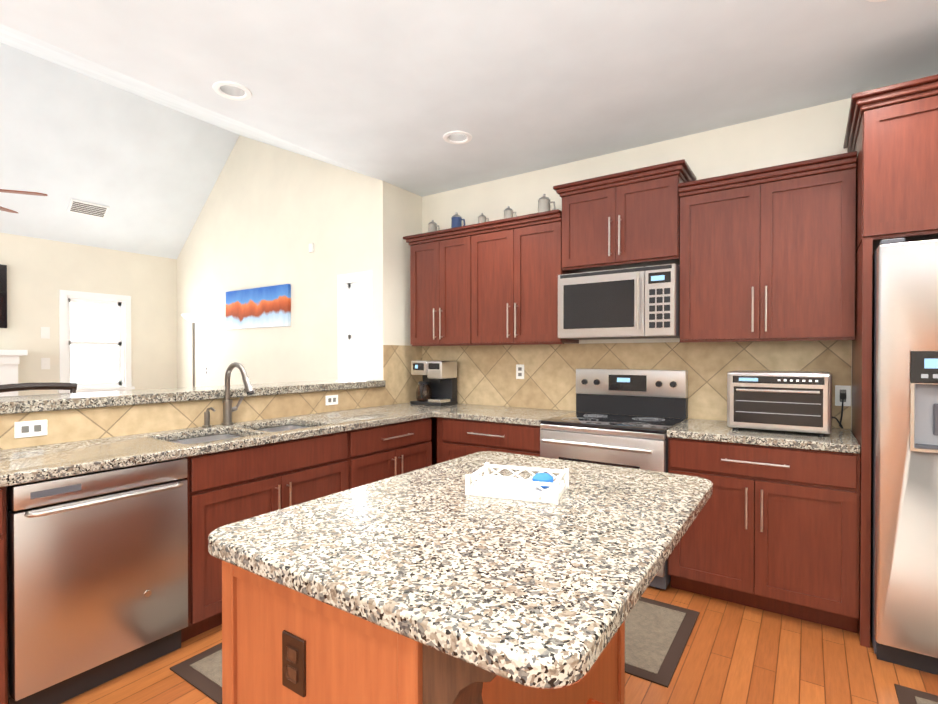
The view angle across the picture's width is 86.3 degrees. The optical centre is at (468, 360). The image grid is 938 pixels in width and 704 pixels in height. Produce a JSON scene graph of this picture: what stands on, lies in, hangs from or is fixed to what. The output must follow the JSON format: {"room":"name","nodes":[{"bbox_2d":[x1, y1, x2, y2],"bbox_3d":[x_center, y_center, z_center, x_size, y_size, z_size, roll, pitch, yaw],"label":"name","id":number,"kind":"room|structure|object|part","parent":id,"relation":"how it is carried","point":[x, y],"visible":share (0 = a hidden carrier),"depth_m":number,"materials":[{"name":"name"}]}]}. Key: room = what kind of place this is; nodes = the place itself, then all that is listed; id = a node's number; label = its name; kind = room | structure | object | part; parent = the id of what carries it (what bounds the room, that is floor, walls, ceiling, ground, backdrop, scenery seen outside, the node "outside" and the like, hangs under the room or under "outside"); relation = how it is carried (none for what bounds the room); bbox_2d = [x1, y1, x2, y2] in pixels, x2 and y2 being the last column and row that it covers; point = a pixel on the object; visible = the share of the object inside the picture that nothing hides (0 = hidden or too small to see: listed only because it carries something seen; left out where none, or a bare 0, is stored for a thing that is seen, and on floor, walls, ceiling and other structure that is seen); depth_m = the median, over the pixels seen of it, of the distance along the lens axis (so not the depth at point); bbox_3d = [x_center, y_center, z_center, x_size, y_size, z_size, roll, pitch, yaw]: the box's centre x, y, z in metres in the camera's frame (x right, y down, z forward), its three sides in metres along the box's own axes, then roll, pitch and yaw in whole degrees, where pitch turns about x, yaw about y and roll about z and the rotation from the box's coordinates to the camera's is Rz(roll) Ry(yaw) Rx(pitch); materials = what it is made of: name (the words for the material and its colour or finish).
{"room":"kitchen","nodes":[
{"label":"kitchen","id":0,"kind":"room"},
{"bbox_2d":[0,232,176,395],"bbox_3d":[-5.201,-0.155,3.768,0.120,2.900,5.690,0,1,34],"label":"wall","id":1,"kind":"structure","parent":0,"point":[41,273],"depth_m":5.26,"materials":[{"name":"paint"}]},
{"bbox_2d":[0,264,6,327],"bbox_3d":[-4.768,-0.599,4.245,0.054,0.600,1.270,0,1,34],"label":"television","id":2,"kind":"object","parent":1,"relation":"attached to","point":[3,296],"visible":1,"depth_m":4.73,"materials":[{"name":"black glass"}]},
{"bbox_2d":[41,358,49,368],"bbox_3d":[-4.260,0.034,5.035,0.012,0.116,0.072,0,1,34],"label":"light switch","id":3,"kind":"object","parent":1,"relation":"attached to","point":[45,363],"visible":1,"depth_m":5.03,"materials":[{"name":"white plastic"}]},
{"bbox_2d":[41,327,49,338],"bbox_3d":[-4.260,-0.276,5.033,0.012,0.116,0.072,0,1,34],"label":"light switch","id":4,"kind":"object","parent":1,"relation":"attached to","point":[45,332],"visible":1,"depth_m":5.03,"materials":[{"name":"white plastic"}]},
{"bbox_2d":[57,290,134,393],"bbox_3d":[-4.047,-0.169,5.421,0.170,1.110,0.690,0,1,34],"label":"window","id":5,"kind":"structure","parent":1,"relation":"in","point":[95,340],"depth_m":5.45,"materials":[{"name":"white"}]},
{"bbox_2d":[0,23,379,258],"bbox_3d":[-3.782,-1.731,2.792,3.550,1.274,5.930,0,1,34],"label":"ceiling","id":6,"kind":"structure","parent":0,"point":[144,162],"depth_m":4.69,"materials":[{"name":"paint"}]},
{"bbox_2d":[0,189,47,212],"bbox_3d":[-3.754,-1.692,3.377,1.293,1.320,1.249,0,1,34],"label":"ceiling fan","id":7,"kind":"object","parent":6,"relation":"hanging from","point":[18,192],"visible":1,"depth_m":3.62,"materials":[{"name":"brown wood"}]},
{"bbox_2d":[67,199,108,218],"bbox_3d":[-3.824,-1.519,5.029,0.121,0.107,0.320,0,1,34],"label":"ceiling vent","id":8,"kind":"object","parent":6,"relation":"in","point":[87,208],"visible":1,"depth_m":5.01,"materials":[{"name":"white metal"}]},
{"bbox_2d":[177,135,371,387],"bbox_3d":[-2.203,-0.667,5.239,3.420,3.900,0.120,0,1,34],"label":"wall","id":9,"kind":"structure","parent":0,"point":[268,215],"depth_m":5.00,"materials":[{"name":"paint"}]},
{"bbox_2d":[205,365,208,375],"bbox_3d":[-2.992,0.119,5.704,0.072,0.116,0.007,0,1,34],"label":"outlet","id":10,"kind":"object","parent":9,"relation":"attached to","point":[206,370],"visible":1,"depth_m":5.70,"materials":[{"name":"white plastic"}]},
{"bbox_2d":[226,284,290,328],"bbox_3d":[-2.181,-0.534,5.131,1.080,0.405,0.034,0,1,34],"label":"picture","id":11,"kind":"object","parent":9,"relation":"attached to","point":[265,307],"visible":1,"depth_m":5.07},
{"bbox_2d":[309,243,313,252],"bbox_3d":[-1.465,-1.042,4.650,0.060,0.080,0.020,0,1,34],"label":"detector","id":12,"kind":"object","parent":9,"relation":"attached to","point":[311,247],"visible":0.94,"depth_m":4.63,"materials":[{"name":"white plastic"}]},
{"bbox_2d":[337,271,371,379],"bbox_3d":[-0.968,-0.190,4.374,0.450,1.130,0.170,0,1,34],"label":"window","id":13,"kind":"structure","parent":9,"relation":"in","point":[354,325],"depth_m":4.42,"materials":[{"name":"white"}]},
{"bbox_2d":[372,177,421,379],"bbox_3d":[-0.592,-0.661,4.453,0.130,3.900,0.630,0,1,34],"label":"wall","id":14,"kind":"structure","parent":0,"point":[396,214],"depth_m":4.23,"materials":[{"name":"paint"}]},
{"bbox_2d":[0,0,937,196],"bbox_3d":[-0.211,-1.460,0.675,4.740,0.001,6.440,0,1,34],"label":"ceiling","id":15,"kind":"structure","parent":0,"point":[392,92],"depth_m":2.50,"materials":[{"name":"paint"}]},
{"bbox_2d":[213,81,251,100],"bbox_3d":[-1.296,-1.538,2.742,0.196,0.138,0.196,0,1,34],"label":"recessed light","id":16,"kind":"object","parent":15,"relation":"in","point":[232,90],"visible":0.46,"depth_m":2.77,"materials":[{"name":"white"}]},
{"bbox_2d":[443,131,471,143],"bbox_3d":[-0.076,-1.543,3.327,0.196,0.138,0.196,0,1,34],"label":"recessed light","id":17,"kind":"object","parent":15,"relation":"in","point":[457,137],"visible":0.5,"depth_m":3.36,"materials":[{"name":"white"}]},
{"bbox_2d":[867,0,886,1],"bbox_3d":[1.662,-1.532,1.953,0.196,0.138,0.196,0,1,34],"label":"recessed light","id":18,"kind":"object","parent":15,"relation":"in","point":[876,0],"visible":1,"depth_m":2.04,"materials":[{"name":"white"}]},
{"bbox_2d":[61,581,937,703],"bbox_3d":[-1.679,1.361,1.695,8.290,0.100,6.440,0,1,34],"label":"floor","id":19,"kind":"structure","parent":0,"point":[734,653],"depth_m":2.11,"materials":[{"name":"brown wood"}]},
{"bbox_2d":[0,350,27,396],"bbox_3d":[-4.720,0.599,4.161,0.239,1.385,1.570,0,1,34],"label":"fireplace","id":20,"kind":"object","parent":19,"relation":"on","point":[9,361],"visible":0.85,"depth_m":4.68,"materials":[{"name":"white"}]},
{"bbox_2d":[0,382,76,392],"bbox_3d":[-2.409,0.719,2.852,0.520,1.168,0.436,0,1,34],"label":"bar stool","id":21,"kind":"object","parent":19,"relation":"on","point":[72,387],"visible":0.23,"depth_m":3.00,"materials":[{"name":"black wood"}]},
{"bbox_2d":[6,458,187,703],"bbox_3d":[-1.657,0.872,2.150,0.671,0.871,0.592,0,1,34],"label":"dishwasher","id":22,"kind":"object","parent":19,"relation":"on","point":[97,578],"visible":0.92,"depth_m":1.94,"materials":[{"name":"grey metal"}]},
{"bbox_2d":[181,314,205,386],"bbox_3d":[-2.899,0.403,5.274,0.280,1.760,0.280,0,1,34],"label":"floor lamp","id":23,"kind":"object","parent":19,"relation":"on","point":[193,318],"visible":0.58,"depth_m":5.26,"materials":[{"name":"grey metal"}]},
{"bbox_2d":[170,643,221,703],"bbox_3d":[-0.785,1.301,2.405,0.470,0.008,1.020,0,1,34],"label":"area rug","id":24,"kind":"object","parent":19,"relation":"on","point":[202,672],"visible":0.23,"depth_m":2.09,"materials":[{"name":"brown"}]},
{"bbox_2d":[0,417,436,703],"bbox_3d":[-1.266,0.867,2.752,0.657,0.872,3.958,0,1,34],"label":"base cabinet","id":25,"kind":"object","parent":19,"relation":"on","point":[229,487],"visible":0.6,"depth_m":2.55,"materials":[{"name":"brown wood"}]},
{"bbox_2d":[0,402,471,486],"bbox_3d":[-1.268,0.508,2.749,0.660,0.240,3.966,0,1,34],"label":"countertop","id":26,"kind":"structure","parent":25,"relation":"on","point":[23,465],"depth_m":2.40,"materials":[{"name":"stone"}]},
{"bbox_2d":[202,407,215,427],"bbox_3d":[-1.482,0.327,2.859,0.107,0.119,0.048,0,1,34],"label":"soap dispenser","id":27,"kind":"object","parent":26,"relation":"on","point":[207,419],"visible":1,"depth_m":2.86,"materials":[{"name":"silver metal"}]},
{"bbox_2d":[222,362,253,425],"bbox_3d":[-1.325,0.198,2.934,0.286,0.375,0.126,0,1,34],"label":"faucet","id":28,"kind":"object","parent":26,"relation":"on","point":[228,408],"visible":1,"depth_m":2.95,"materials":[{"name":"silver metal"}]},
{"bbox_2d":[410,361,457,405],"bbox_3d":[-0.306,0.190,4.257,0.330,0.370,0.263,0,1,34],"label":"coffee maker","id":29,"kind":"object","parent":26,"relation":"on","point":[437,385],"visible":1,"depth_m":4.22,"materials":[{"name":"black plastic"}]},
{"bbox_2d":[208,451,712,703],"bbox_3d":[0.097,0.856,1.421,0.920,0.915,1.250,0,1,34],"label":"kitchen island","id":30,"kind":"object","parent":19,"relation":"on","point":[433,584],"visible":1,"depth_m":1.04,"materials":[{"name":"multicoloured stone"}]},
{"bbox_2d":[465,462,568,504],"bbox_3d":[0.150,0.367,1.514,0.272,0.059,0.192,0,0,20],"label":"tray","id":31,"kind":"object","parent":30,"relation":"on","point":[541,486],"visible":1,"depth_m":1.47,"materials":[{"name":"white plastic"}]},
{"bbox_2d":[437,417,540,463],"bbox_3d":[0.272,0.859,3.702,0.865,0.872,0.657,0,1,34],"label":"base cabinet","id":32,"kind":"object","parent":19,"relation":"on","point":[457,438],"visible":0.27,"depth_m":3.47,"materials":[{"name":"brown wood"}]},
{"bbox_2d":[436,404,575,425],"bbox_3d":[0.290,0.400,3.702,0.843,0.040,0.636,0,1,34],"label":"countertop","id":33,"kind":"structure","parent":32,"relation":"on","point":[488,413],"depth_m":3.57,"materials":[{"name":"stone"}]},
{"bbox_2d":[586,698,603,703],"bbox_3d":[0.251,1.053,0.938,0.264,0.532,0.434,0,1,34],"label":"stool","id":34,"kind":"object","parent":19,"relation":"on","point":[591,701],"visible":1,"depth_m":1.15,"materials":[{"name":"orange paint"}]},
{"bbox_2d":[540,369,687,588],"bbox_3d":[0.928,0.683,3.212,0.754,1.232,0.723,0,1,34],"label":"range","id":35,"kind":"object","parent":19,"relation":"on","point":[624,437],"visible":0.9,"depth_m":3.17,"materials":[{"name":"grey metal"}]},
{"bbox_2d":[625,597,699,687],"bbox_3d":[0.565,1.300,2.576,1.030,0.008,0.700,0,1,34],"label":"area rug","id":36,"kind":"object","parent":19,"relation":"on","point":[657,634],"visible":0.36,"depth_m":2.33,"materials":[{"name":"brown fabric"}]},
{"bbox_2d":[668,437,859,632],"bbox_3d":[1.617,0.867,2.788,0.848,0.872,0.657,0,1,34],"label":"base cabinet","id":37,"kind":"object","parent":19,"relation":"on","point":[774,529],"visible":0.88,"depth_m":2.51,"materials":[{"name":"brown wood"}]},
{"bbox_2d":[667,419,859,453],"bbox_3d":[1.623,0.407,2.796,0.850,0.040,0.636,0,1,34],"label":"countertop","id":38,"kind":"structure","parent":37,"relation":"on","point":[843,440],"depth_m":2.60,"materials":[{"name":"stone"}]},
{"bbox_2d":[727,370,845,436],"bbox_3d":[1.766,0.226,2.779,0.550,0.322,0.494,0,1,34],"label":"toaster oven","id":39,"kind":"object","parent":38,"relation":"on","point":[795,401],"visible":1,"depth_m":2.62,"materials":[{"name":"silver metal"}]},
{"bbox_2d":[851,238,937,674],"bbox_3d":[2.322,0.379,2.184,0.990,1.856,0.873,0,1,34],"label":"fridge","id":40,"kind":"object","parent":19,"relation":"on","point":[904,539],"depth_m":2.10,"materials":[{"name":"grey metal"}]},
{"bbox_3d":[2.385,0.379,2.275,0.990,1.856,0.651,0,1,34],"label":"fridge panel","id":41,"kind":"part","parent":40,"relation":"part of","materials":[{"name":"brown wood"}]},
{"bbox_2d":[894,684,937,703],"bbox_3d":[1.832,1.308,1.515,0.760,0.008,0.690,0,1,34],"label":"area rug","id":42,"kind":"object","parent":19,"relation":"on","point":[906,695],"visible":1,"depth_m":1.94,"materials":[{"name":"brown"}]},
{"bbox_2d":[422,98,851,421],"bbox_3d":[1.566,-0.652,3.295,4.740,3.900,0.120,0,1,34],"label":"wall","id":43,"kind":"structure","parent":0,"point":[814,132],"depth_m":3.30,"materials":[{"name":"paint"}]},
{"bbox_2d":[407,229,478,345],"bbox_3d":[-0.126,-0.560,4.171,0.679,0.862,0.326,0,1,34],"label":"upper cabinet","id":44,"kind":"object","parent":43,"relation":"attached to","point":[444,271],"depth_m":4.02,"materials":[{"name":"brown wood"}]},
{"bbox_2d":[479,213,578,344],"bbox_3d":[0.393,-0.557,3.818,0.811,0.862,0.326,0,1,34],"label":"upper cabinet","id":45,"kind":"object","parent":43,"relation":"attached to","point":[494,282],"depth_m":3.64,"materials":[{"name":"brown wood"}]},
{"bbox_2d":[553,159,696,272],"bbox_3d":[1.030,-0.906,3.350,0.846,0.572,0.380,0,1,34],"label":"upper cabinet","id":46,"kind":"object","parent":43,"relation":"attached to","point":[626,219],"visible":0.88,"depth_m":3.20,"materials":[{"name":"brown wood"}]},
{"bbox_2d":[558,263,679,339],"bbox_3d":[1.011,-0.363,3.327,0.754,0.430,0.446,0,1,34],"label":"microwave","id":47,"kind":"object","parent":46,"relation":"attached to","point":[643,302],"visible":1,"depth_m":3.15,"materials":[{"name":"grey metal"}]},
{"bbox_2d":[422,340,851,428],"bbox_3d":[0.863,0.136,3.701,3.128,0.518,0.008,0,1,34],"label":"wall tile","id":48,"kind":"structure","parent":43,"relation":"attached to","point":[486,374],"depth_m":3.52,"materials":[{"name":"beige tile"}]},
{"bbox_2d":[516,364,523,378],"bbox_3d":[0.409,0.093,4.000,0.072,0.116,0.007,0,1,34],"label":"electrical outlet","id":49,"kind":"object","parent":48,"relation":"attached to","point":[519,371],"visible":1,"depth_m":4.00,"materials":[{"name":"white plastic"}]},
{"bbox_2d":[835,385,850,405],"bbox_3d":[2.121,0.202,2.837,0.072,0.116,0.007,0,1,34],"label":"electrical outlet","id":50,"kind":"object","parent":48,"relation":"attached to","point":[839,389],"visible":0.98,"depth_m":2.83,"materials":[{"name":"white"}]},
{"bbox_2d":[678,151,856,342],"bbox_3d":[1.700,-0.580,2.903,0.848,0.947,0.370,0,1,34],"label":"upper cabinet","id":51,"kind":"object","parent":43,"relation":"attached to","point":[767,253],"visible":0.96,"depth_m":2.76,"materials":[{"name":"brown wood"}]},
{"bbox_2d":[843,74,937,253],"bbox_3d":[2.379,-0.882,2.257,1.078,0.662,0.670,0,1,34],"label":"upper cabinet","id":52,"kind":"object","parent":43,"relation":"attached to","point":[891,136],"visible":0.88,"depth_m":2.23,"materials":[{"name":"brown wood"}]},
{"bbox_3d":[-1.732,0.768,2.777,0.120,1.070,3.438,0,1,34],"label":"wall","id":53,"kind":"structure","parent":0,"visible":0},
{"bbox_2d":[0,379,385,414],"bbox_3d":[-1.829,0.204,2.820,0.406,0.054,3.466,0,1,34],"label":"bar","id":54,"kind":"object","parent":53,"relation":"on","point":[32,403],"visible":0.94,"depth_m":2.75,"materials":[{"name":"stone"}]},
{"bbox_2d":[0,345,421,449],"bbox_3d":[-1.538,0.142,2.945,0.008,0.518,3.942,0,1,34],"label":"wall tile","id":55,"kind":"structure","parent":53,"relation":"attached to","point":[400,387],"depth_m":2.90,"materials":[{"name":"beige tile"}]},
{"bbox_2d":[14,420,47,437],"bbox_3d":[-1.987,0.312,2.271,0.007,0.072,0.116,0,1,34],"label":"outlet","id":56,"kind":"object","parent":55,"relation":"attached to","point":[23,429],"visible":1,"depth_m":2.27,"materials":[{"name":"white plastic"}]},
{"bbox_2d":[325,395,337,404],"bbox_3d":[-1.014,0.295,3.702,0.007,0.072,0.116,0,1,34],"label":"outlet","id":57,"kind":"object","parent":55,"relation":"attached to","point":[331,399],"visible":1,"depth_m":3.70,"materials":[{"name":"white plastic"}]}
]}

